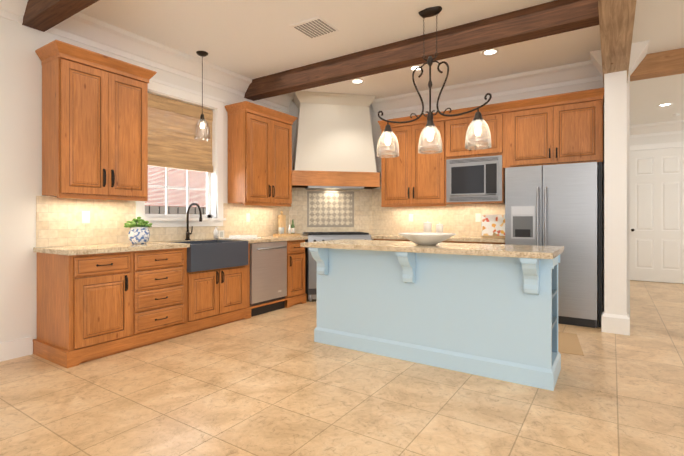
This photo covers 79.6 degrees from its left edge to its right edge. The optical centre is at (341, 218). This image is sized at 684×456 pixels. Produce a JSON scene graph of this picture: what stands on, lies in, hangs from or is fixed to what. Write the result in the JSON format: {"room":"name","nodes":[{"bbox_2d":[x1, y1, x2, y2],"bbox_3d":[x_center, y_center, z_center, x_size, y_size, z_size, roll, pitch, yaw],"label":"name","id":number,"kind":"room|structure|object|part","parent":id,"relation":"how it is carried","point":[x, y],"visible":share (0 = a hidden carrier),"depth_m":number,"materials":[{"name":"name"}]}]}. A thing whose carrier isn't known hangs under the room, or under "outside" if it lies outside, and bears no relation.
{"room":"kitchen","nodes":[
{"label":"kitchen","id":0,"kind":"room"},
{"bbox_2d":[0,17,288,342],"bbox_3d":[-2.838,-0.349,3.401,0.150,3.020,9.000,0,0,33],"label":"wall","id":1,"kind":"structure","parent":0,"point":[20,126],"depth_m":3.47,"materials":[{"name":"white paint"}]},
{"bbox_2d":[0,337,32,361],"bbox_3d":[-3.950,1.086,1.560,0.016,0.150,4.700,0,0,33],"label":"baseboard","id":2,"kind":"structure","parent":1,"relation":"attached to","point":[17,348],"depth_m":3.42,"materials":[{"name":"white paint"}]},
{"bbox_2d":[35,40,156,200],"bbox_3d":[-2.238,-0.813,3.796,0.392,1.277,0.880,0,0,33],"label":"upper cabinet","id":3,"kind":"object","parent":1,"relation":"attached to","point":[94,125],"visible":1,"depth_m":3.60,"materials":[{"name":"brown wood"}]},
{"bbox_2d":[0,0,293,110],"bbox_3d":[-2.983,-1.754,2.898,0.160,0.210,8.000,0,0,33],"label":"crown molding","id":4,"kind":"structure","parent":1,"relation":"attached to","point":[79,27],"depth_m":4.27,"materials":[{"name":"white paint"}]},
{"bbox_2d":[36,196,288,246],"bbox_3d":[-1.731,-0.117,4.941,0.008,0.725,3.330,0,0,33],"label":"backsplash","id":5,"kind":"structure","parent":1,"relation":"attached to","point":[59,222],"depth_m":4.08,"materials":[{"name":"beige tile"}]},
{"bbox_2d":[82,211,89,222],"bbox_3d":[-2.420,-0.017,3.881,0.004,0.115,0.070,0,0,33],"label":"electrical outlet plate","id":6,"kind":"object","parent":5,"relation":"attached to","point":[85,216],"depth_m":3.88,"materials":[{"name":"white plastic"}]},
{"bbox_2d":[246,213,249,221],"bbox_3d":[-1.283,-0.018,5.610,0.004,0.115,0.070,0,0,33],"label":"electrical outlet plate","id":7,"kind":"object","parent":5,"relation":"attached to","point":[247,214],"depth_m":5.61,"materials":[{"name":"white plastic"}]},
{"bbox_2d":[136,78,225,226],"bbox_3d":[-1.891,-0.715,4.801,0.195,1.610,1.190,0,0,33],"label":"window","id":8,"kind":"structure","parent":1,"relation":"in","point":[213,216],"depth_m":4.98,"materials":[{"name":"white paint"}]},
{"bbox_2d":[148,93,212,172],"bbox_3d":[-1.901,-0.977,4.807,0.040,0.785,0.930,0,0,33],"label":"window blind","id":9,"kind":"object","parent":8,"relation":"attached to","point":[174,150],"visible":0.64,"depth_m":4.78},
{"bbox_2d":[225,101,296,206],"bbox_3d":[-1.072,-0.814,5.570,0.392,1.277,0.985,0,0,33],"label":"upper cabinet","id":10,"kind":"object","parent":1,"relation":"attached to","point":[259,155],"visible":1,"depth_m":5.30,"materials":[{"name":"brown wood"}]},
{"bbox_2d":[170,239,248,271],"bbox_3d":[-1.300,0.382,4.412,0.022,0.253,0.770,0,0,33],"label":"sink","id":11,"kind":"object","parent":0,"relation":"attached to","point":[200,254],"depth_m":4.36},
{"bbox_2d":[289,100,371,239],"bbox_3d":[-0.168,-0.350,6.465,0.945,3.020,0.945,0,0,33],"label":"wall","id":12,"kind":"structure","parent":0,"point":[311,210],"depth_m":6.45,"materials":[{"name":"beige tile"}]},
{"bbox_2d":[289,188,371,234],"bbox_3d":[-0.167,-0.118,6.465,0.945,0.725,0.945,0,0,33],"label":"backsplash","id":13,"kind":"structure","parent":12,"relation":"attached to","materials":[{"name":"beige tile"}]},
{"bbox_2d":[292,91,379,189],"bbox_3d":[-0.120,-1.156,6.236,1.318,1.402,0.466,0,0,-12],"label":"range hood","id":14,"kind":"object","parent":12,"relation":"attached to","point":[334,148],"visible":0.9,"depth_m":6.08,"materials":[{"name":"white paint"}]},
{"bbox_2d":[0,280,683,455],"bbox_3d":[2.493,1.186,2.409,10.150,0.050,13.200,0,0,33],"label":"floor","id":15,"kind":"structure","parent":0,"point":[279,382],"depth_m":2.64,"materials":[{"name":"tile"}]},
{"bbox_2d":[33,251,132,367],"bbox_3d":[-2.240,0.723,3.585,0.620,0.875,0.504,0,0,33],"label":"base cabinet","id":16,"kind":"object","parent":15,"relation":"on","point":[96,301],"depth_m":3.38,"materials":[{"name":"brown wood"}]},
{"bbox_2d":[33,243,188,254],"bbox_3d":[-2.083,0.264,3.804,0.642,0.038,1.095,0,0,33],"label":"countertop","id":17,"kind":"structure","parent":16,"relation":"on","point":[95,249],"depth_m":3.52,"materials":[{"name":"beige stone"}]},
{"bbox_2d":[124,217,151,243],"bbox_3d":[-2.014,0.110,4.043,0.240,0.268,0.250,0,0,33],"label":"potted plant","id":18,"kind":"object","parent":17,"relation":"on","point":[139,233],"visible":1,"depth_m":3.99,"materials":[{"name":"green plant"}]},
{"bbox_2d":[185,203,201,239],"bbox_3d":[-1.685,0.031,4.688,0.252,0.427,0.095,0,0,33],"label":"faucet","id":19,"kind":"object","parent":17,"relation":"on","point":[188,233],"depth_m":4.71,"materials":[{"name":"brown metal"}]},
{"bbox_2d":[133,247,188,348],"bbox_3d":[-1.953,0.723,4.022,0.620,0.875,0.540,0,0,33],"label":"base cabinet","id":20,"kind":"object","parent":15,"relation":"on","point":[160,278],"depth_m":3.85,"materials":[{"name":"brown wood"}]},
{"bbox_2d":[189,267,240,333],"bbox_3d":[-1.586,0.850,4.580,0.620,0.620,0.797,0,0,33],"label":"base cabinet","id":21,"kind":"object","parent":15,"relation":"on","point":[214,296],"depth_m":4.37,"materials":[{"name":"brown wood"}]},
{"bbox_2d":[241,267,248,319],"bbox_3d":[-1.374,0.850,4.902,0.620,0.620,0.093,0,0,33],"label":"base cabinet","id":22,"kind":"object","parent":15,"relation":"on","point":[244,270],"depth_m":4.74,"materials":[{"name":"brown wood"}]},
{"bbox_2d":[249,243,288,317],"bbox_3d":[-1.160,0.722,5.227,0.620,0.875,0.685,0,0,33],"label":"dishwasher","id":23,"kind":"object","parent":15,"relation":"on","point":[268,262],"depth_m":5.05,"materials":[{"name":"silver metal"}]},
{"bbox_2d":[249,235,307,242],"bbox_3d":[-0.909,0.264,5.588,0.642,0.038,1.615,0,0,33],"label":"countertop","id":24,"kind":"structure","parent":23,"relation":"on","point":[264,239],"depth_m":5.24,"materials":[{"name":"beige stone"}]},
{"bbox_2d":[213,227,217,238],"bbox_3d":[-1.541,0.171,5.026,0.070,0.146,0.060,0,0,33],"label":"soap dispenser","id":25,"kind":"object","parent":24,"relation":"on","point":[215,233],"visible":0.98,"depth_m":5.01,"materials":[{"name":"white ceramic"}]},
{"bbox_2d":[218,230,223,237],"bbox_3d":[-1.515,0.194,5.152,0.016,0.100,0.080,0,0,33],"label":"electrical outlet","id":26,"kind":"object","parent":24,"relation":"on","point":[220,233],"visible":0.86,"depth_m":5.14,"materials":[{"name":"white plastic"}]},
{"bbox_2d":[222,235,260,238],"bbox_3d":[-1.250,0.224,5.133,0.260,0.040,0.400,0,0,33],"label":"dish towel","id":27,"kind":"object","parent":24,"relation":"on","point":[241,236],"visible":0.89,"depth_m":5.04,"materials":[{"name":"white fabric"}]},
{"bbox_2d":[273,211,299,235],"bbox_3d":[-0.806,0.064,5.990,0.340,0.360,0.200,0,0,-37],"label":"tray","id":28,"kind":"object","parent":24,"relation":"on","point":[282,225],"visible":1,"depth_m":5.99,"materials":[{"name":"brown wood"}]},
{"bbox_2d":[289,239,306,306],"bbox_3d":[-0.861,0.722,5.682,0.620,0.875,0.405,0,0,33],"label":"base cabinet","id":29,"kind":"object","parent":15,"relation":"on","point":[297,295],"depth_m":5.51,"materials":[{"name":"brown wood"}]},
{"bbox_2d":[303,232,370,301],"bbox_3d":[-0.089,0.681,6.087,0.904,0.957,0.745,0,0,-12],"label":"range","id":30,"kind":"object","parent":15,"relation":"on","point":[310,276],"visible":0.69,"depth_m":5.76,"materials":[{"name":"grey metal"}]},
{"bbox_2d":[373,238,404,240],"bbox_3d":[0.824,0.722,5.992,0.513,0.876,0.621,0,0,33],"label":"base cabinet","id":31,"kind":"object","parent":15,"relation":"on","point":[386,239],"depth_m":5.72,"materials":[{"name":"brown wood"}]},
{"bbox_2d":[369,234,504,241],"bbox_3d":[1.147,0.263,5.767,2.300,0.038,0.642,0,0,33],"label":"countertop","id":32,"kind":"structure","parent":31,"relation":"on","point":[454,238],"depth_m":5.19,"materials":[{"name":"beige stone"}]},
{"bbox_2d":[423,221,431,231],"bbox_3d":[1.203,0.135,5.770,0.117,0.218,0.118,0,0,33],"label":"canister","id":33,"kind":"object","parent":32,"relation":"on","point":[427,226],"depth_m":5.72,"materials":[{"name":"white ceramic"}]},
{"bbox_2d":[436,223,442,232],"bbox_3d":[1.351,0.147,5.685,0.100,0.193,0.102,0,0,33],"label":"canister","id":34,"kind":"object","parent":32,"relation":"on","point":[439,227],"depth_m":5.64,"materials":[{"name":"white ceramic"}]},
{"bbox_2d":[481,215,504,237],"bbox_3d":[1.967,0.094,5.319,0.320,0.300,0.190,0,0,15],"label":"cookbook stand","id":35,"kind":"object","parent":32,"relation":"on","point":[492,226],"visible":0.83,"depth_m":5.32,"materials":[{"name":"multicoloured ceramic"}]},
{"bbox_2d":[309,247,563,390],"bbox_3d":[0.668,0.710,3.454,2.026,0.902,0.651,0,0,33],"label":"kitchen island","id":36,"kind":"object","parent":15,"relation":"on","point":[488,310],"depth_m":3.18,"materials":[{"name":"blue wood"}]},
{"bbox_2d":[301,239,563,258],"bbox_3d":[0.691,0.279,3.498,2.060,0.124,0.760,0,0,33],"label":"island countertop","id":37,"kind":"structure","parent":36,"relation":"on","point":[378,245],"depth_m":3.23,"materials":[{"name":"beige stone"}]},
{"bbox_2d":[398,232,455,244],"bbox_3d":[0.713,0.169,3.459,0.504,0.095,0.504,0,0,33],"label":"bowl","id":38,"kind":"object","parent":37,"relation":"on","point":[426,238],"visible":1,"depth_m":3.33,"materials":[{"name":"white ceramic"}]},
{"bbox_2d":[473,242,504,243],"bbox_3d":[1.898,0.722,5.286,0.508,0.876,0.621,0,0,33],"label":"base cabinet","id":39,"kind":"object","parent":15,"relation":"on","point":[473,242],"depth_m":5.01,"materials":[{"name":"brown wood"}]},
{"bbox_2d":[505,162,602,327],"bbox_3d":[2.488,0.276,4.817,0.957,1.768,0.769,0,0,33],"label":"refrigerator","id":40,"kind":"object","parent":15,"relation":"on","point":[552,205],"depth_m":4.47,"materials":[{"name":"grey metal"}]},
{"bbox_3d":[2.923,0.276,4.636,0.030,1.768,0.594,0,0,33],"label":"fridge side panel","id":41,"kind":"part","parent":40,"relation":"part of","materials":[{"name":"metal"}]},
{"bbox_2d":[558,332,583,355],"bbox_3d":[2.025,1.158,3.889,0.400,0.003,0.720,0,0,25],"label":"floor mat","id":42,"kind":"object","parent":15,"relation":"on","point":[568,343],"visible":0.36,"depth_m":3.78,"materials":[{"name":"brown"}]},
{"bbox_2d":[601,70,629,335],"bbox_3d":[2.829,-0.165,4.246,0.240,2.650,0.240,0,0,33],"label":"column","id":43,"kind":"structure","parent":15,"relation":"on","point":[615,318],"depth_m":4.17,"materials":[{"name":"white paint"}]},
{"bbox_2d":[80,0,683,98],"bbox_3d":[2.493,-1.909,2.408,10.150,0.100,13.200,0,0,33],"label":"ceiling","id":44,"kind":"structure","parent":0,"point":[252,39],"depth_m":4.12,"materials":[{"name":"white paint"}]},
{"bbox_2d":[22,0,98,31],"bbox_3d":[-0.956,-1.748,2.414,4.080,0.218,0.160,0,0,33],"label":"beam","id":45,"kind":"structure","parent":44,"relation":"attached to","point":[43,15],"depth_m":3.29,"materials":[{"name":"brown wood"}]},
{"bbox_2d":[194,51,209,140],"bbox_3d":[-1.565,-1.374,4.598,0.172,0.969,0.172,0,0,33],"label":"light","id":46,"kind":"object","parent":44,"relation":"hanging from","point":[202,54],"visible":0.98,"depth_m":4.59,"materials":[{"name":"clear glass"}]},
{"bbox_2d":[290,16,338,39],"bbox_3d":[-0.268,-1.851,3.996,0.340,0.016,0.340,0,0,33],"label":"ceiling vent","id":47,"kind":"object","parent":44,"relation":"in","point":[315,27],"visible":1,"depth_m":3.97,"materials":[{"name":"white metal"}]},
{"bbox_2d":[350,79,363,83],"bbox_3d":[0.209,-1.856,5.549,0.188,0.006,0.188,0,0,6],"label":"recessed light","id":48,"kind":"object","parent":44,"relation":"in","point":[355,81],"depth_m":5.55,"materials":[{"name":"white paint"}]},
{"bbox_2d":[409,65,423,70],"bbox_3d":[0.917,-1.856,5.060,0.188,0.006,0.188,0,0,24],"label":"recessed light","id":49,"kind":"object","parent":44,"relation":"in","point":[411,68],"depth_m":5.04,"materials":[{"name":"white paint"}]},
{"bbox_2d":[244,0,598,100],"bbox_3d":[0.424,-1.749,4.511,4.080,0.218,0.180,0,0,33],"label":"beam","id":50,"kind":"structure","parent":44,"relation":"attached to","point":[542,20],"depth_m":4.05,"materials":[{"name":"brown wood"}]},
{"bbox_2d":[377,6,491,157],"bbox_3d":[0.787,-1.226,3.662,1.060,1.264,0.213,0,0,33],"label":"light","id":51,"kind":"object","parent":44,"relation":"hanging from","point":[431,12],"visible":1,"depth_m":3.63,"materials":[{"name":"brown metal"}]},
{"bbox_2d":[481,49,498,55],"bbox_3d":[1.651,-1.856,4.577,0.188,0.006,0.188,0,0,6],"label":"recessed light","id":52,"kind":"object","parent":44,"relation":"in","point":[489,52],"depth_m":4.58,"materials":[{"name":"white paint"}]},
{"bbox_2d":[598,0,636,86],"bbox_3d":[0.729,-1.673,1.054,0.220,0.368,9.000,0,0,33],"label":"cross beam","id":53,"kind":"structure","parent":44,"relation":"attached to","point":[616,20],"depth_m":3.28,"materials":[{"name":"brown wood"}]},
{"bbox_2d":[630,48,683,80],"bbox_3d":[5.725,-1.748,3.263,5.690,0.218,0.220,0,0,33],"label":"header beam","id":54,"kind":"structure","parent":44,"relation":"attached to","point":[662,64],"depth_m":4.58,"materials":[{"name":"brown wood"}]},
{"bbox_2d":[372,80,603,310],"bbox_3d":[1.485,-0.350,6.034,4.480,3.020,0.150,0,0,33],"label":"wall","id":55,"kind":"structure","parent":0,"point":[376,132],"depth_m":5.57,"materials":[{"name":"white paint"}]},
{"bbox_2d":[380,115,449,206],"bbox_3d":[1.080,-0.791,5.986,0.985,1.170,0.349,0,0,33],"label":"upper cabinet","id":56,"kind":"object","parent":55,"relation":"attached to","point":[412,178],"depth_m":5.83,"materials":[{"name":"brown wood"}]},
{"bbox_2d":[372,189,504,236],"bbox_3d":[1.387,-0.118,6.003,2.170,0.725,0.008,0,0,33],"label":"backsplash","id":57,"kind":"structure","parent":55,"relation":"attached to","point":[458,220],"depth_m":6.04,"materials":[{"name":"beige tile"}]},
{"bbox_2d":[409,214,412,221],"bbox_3d":[1.045,-0.018,6.221,0.070,0.115,0.004,0,0,33],"label":"electrical outlet plate","id":58,"kind":"object","parent":57,"relation":"attached to","point":[410,215],"depth_m":6.21,"materials":[{"name":"white plastic"}]},
{"bbox_2d":[475,213,480,221],"bbox_3d":[1.880,-0.018,5.671,0.070,0.115,0.004,0,0,33],"label":"electrical outlet plate","id":59,"kind":"object","parent":57,"relation":"attached to","point":[477,215],"depth_m":5.67,"materials":[{"name":"white plastic"}]},
{"bbox_2d":[446,107,504,204],"bbox_3d":[1.775,-0.791,5.528,0.820,1.170,0.349,0,0,33],"label":"upper cabinet","id":60,"kind":"object","parent":55,"relation":"attached to","point":[474,176],"depth_m":5.37,"materials":[{"name":"brown wood"}]},
{"bbox_2d":[371,60,602,115],"bbox_3d":[1.880,-1.755,5.588,3.330,0.210,0.160,0,0,33],"label":"crown molding","id":61,"kind":"structure","parent":55,"relation":"attached to","point":[565,75],"depth_m":5.46,"materials":[{"name":"white paint"}]},
{"bbox_2d":[502,95,603,170],"bbox_3d":[2.532,-1.007,5.032,1.130,0.736,0.346,0,0,33],"label":"upper cabinet","id":62,"kind":"object","parent":55,"relation":"attached to","point":[565,128],"depth_m":4.85,"materials":[{"name":"brown wood"}]},
{"bbox_2d":[627,68,629,316],"bbox_3d":[3.186,-0.350,4.735,0.210,3.020,0.450,0,0,33],"label":"wall","id":63,"kind":"structure","parent":0,"point":[628,196],"depth_m":4.50,"materials":[{"name":"white paint"}]},
{"bbox_2d":[590,40,648,75],"bbox_3d":[3.142,-1.754,4.668,0.530,0.209,0.610,0,0,33],"label":"crown molding","id":64,"kind":"object","parent":63,"relation":"attached to","point":[638,54],"visible":0.32,"depth_m":4.47,"materials":[{"name":"white paint"}]},
{"bbox_2d":[630,133,683,283],"bbox_3d":[5.886,-0.351,7.567,10.150,3.020,0.150,0,0,33],"label":"wall","id":65,"kind":"structure","parent":0,"point":[658,139],"depth_m":7.54,"materials":[{"name":"white paint"}]},
{"bbox_2d":[630,120,683,137],"bbox_3d":[6.720,-1.635,6.833,7.950,0.210,0.160,0,0,33],"label":"crown molding","id":66,"kind":"structure","parent":65,"relation":"attached to","point":[659,128],"depth_m":7.47,"materials":[{"name":"white paint"}]},
{"bbox_2d":[630,141,683,283],"bbox_3d":[5.759,-0.111,7.482,1.090,2.540,0.100,0,0,33],"label":"hall door","id":67,"kind":"structure","parent":65,"relation":"in","point":[657,213],"depth_m":7.51,"materials":[{"name":"white paint"}]},
{"bbox_2d":[630,73,683,124],"bbox_3d":[5.804,-1.800,5.440,7.950,0.119,3.495,0,0,33],"label":"ceiling","id":68,"kind":"structure","parent":0,"point":[647,96],"depth_m":5.98,"materials":[{"name":"white paint"}]},
{"bbox_2d":[657,103,672,106],"bbox_3d":[4.922,-1.737,6.256,0.188,0.006,0.188,0,0,6],"label":"recessed light","id":69,"kind":"object","parent":68,"relation":"in","point":[665,104],"depth_m":6.24,"materials":[{"name":"white paint"}]},
{"label":"outside","id":70,"kind":"structure","parent":0,"visible":0},
{"bbox_2d":[145,107,205,206],"bbox_3d":[-4.082,-0.840,6.014,0.100,5.000,6.000,0,0,33],"label":"brick wall","id":71,"kind":"structure","parent":70,"point":[194,177],"depth_m":7.50,"materials":[{"name":"red brick"}]},
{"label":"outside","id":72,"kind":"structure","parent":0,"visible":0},
{"bbox_2d":[145,206,205,213],"bbox_3d":[-3.430,0.730,5.586,0.060,1.860,5.000,0,0,33],"label":"fence","id":73,"kind":"object","parent":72,"point":[172,210],"depth_m":6.61,"materials":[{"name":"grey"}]}
]}

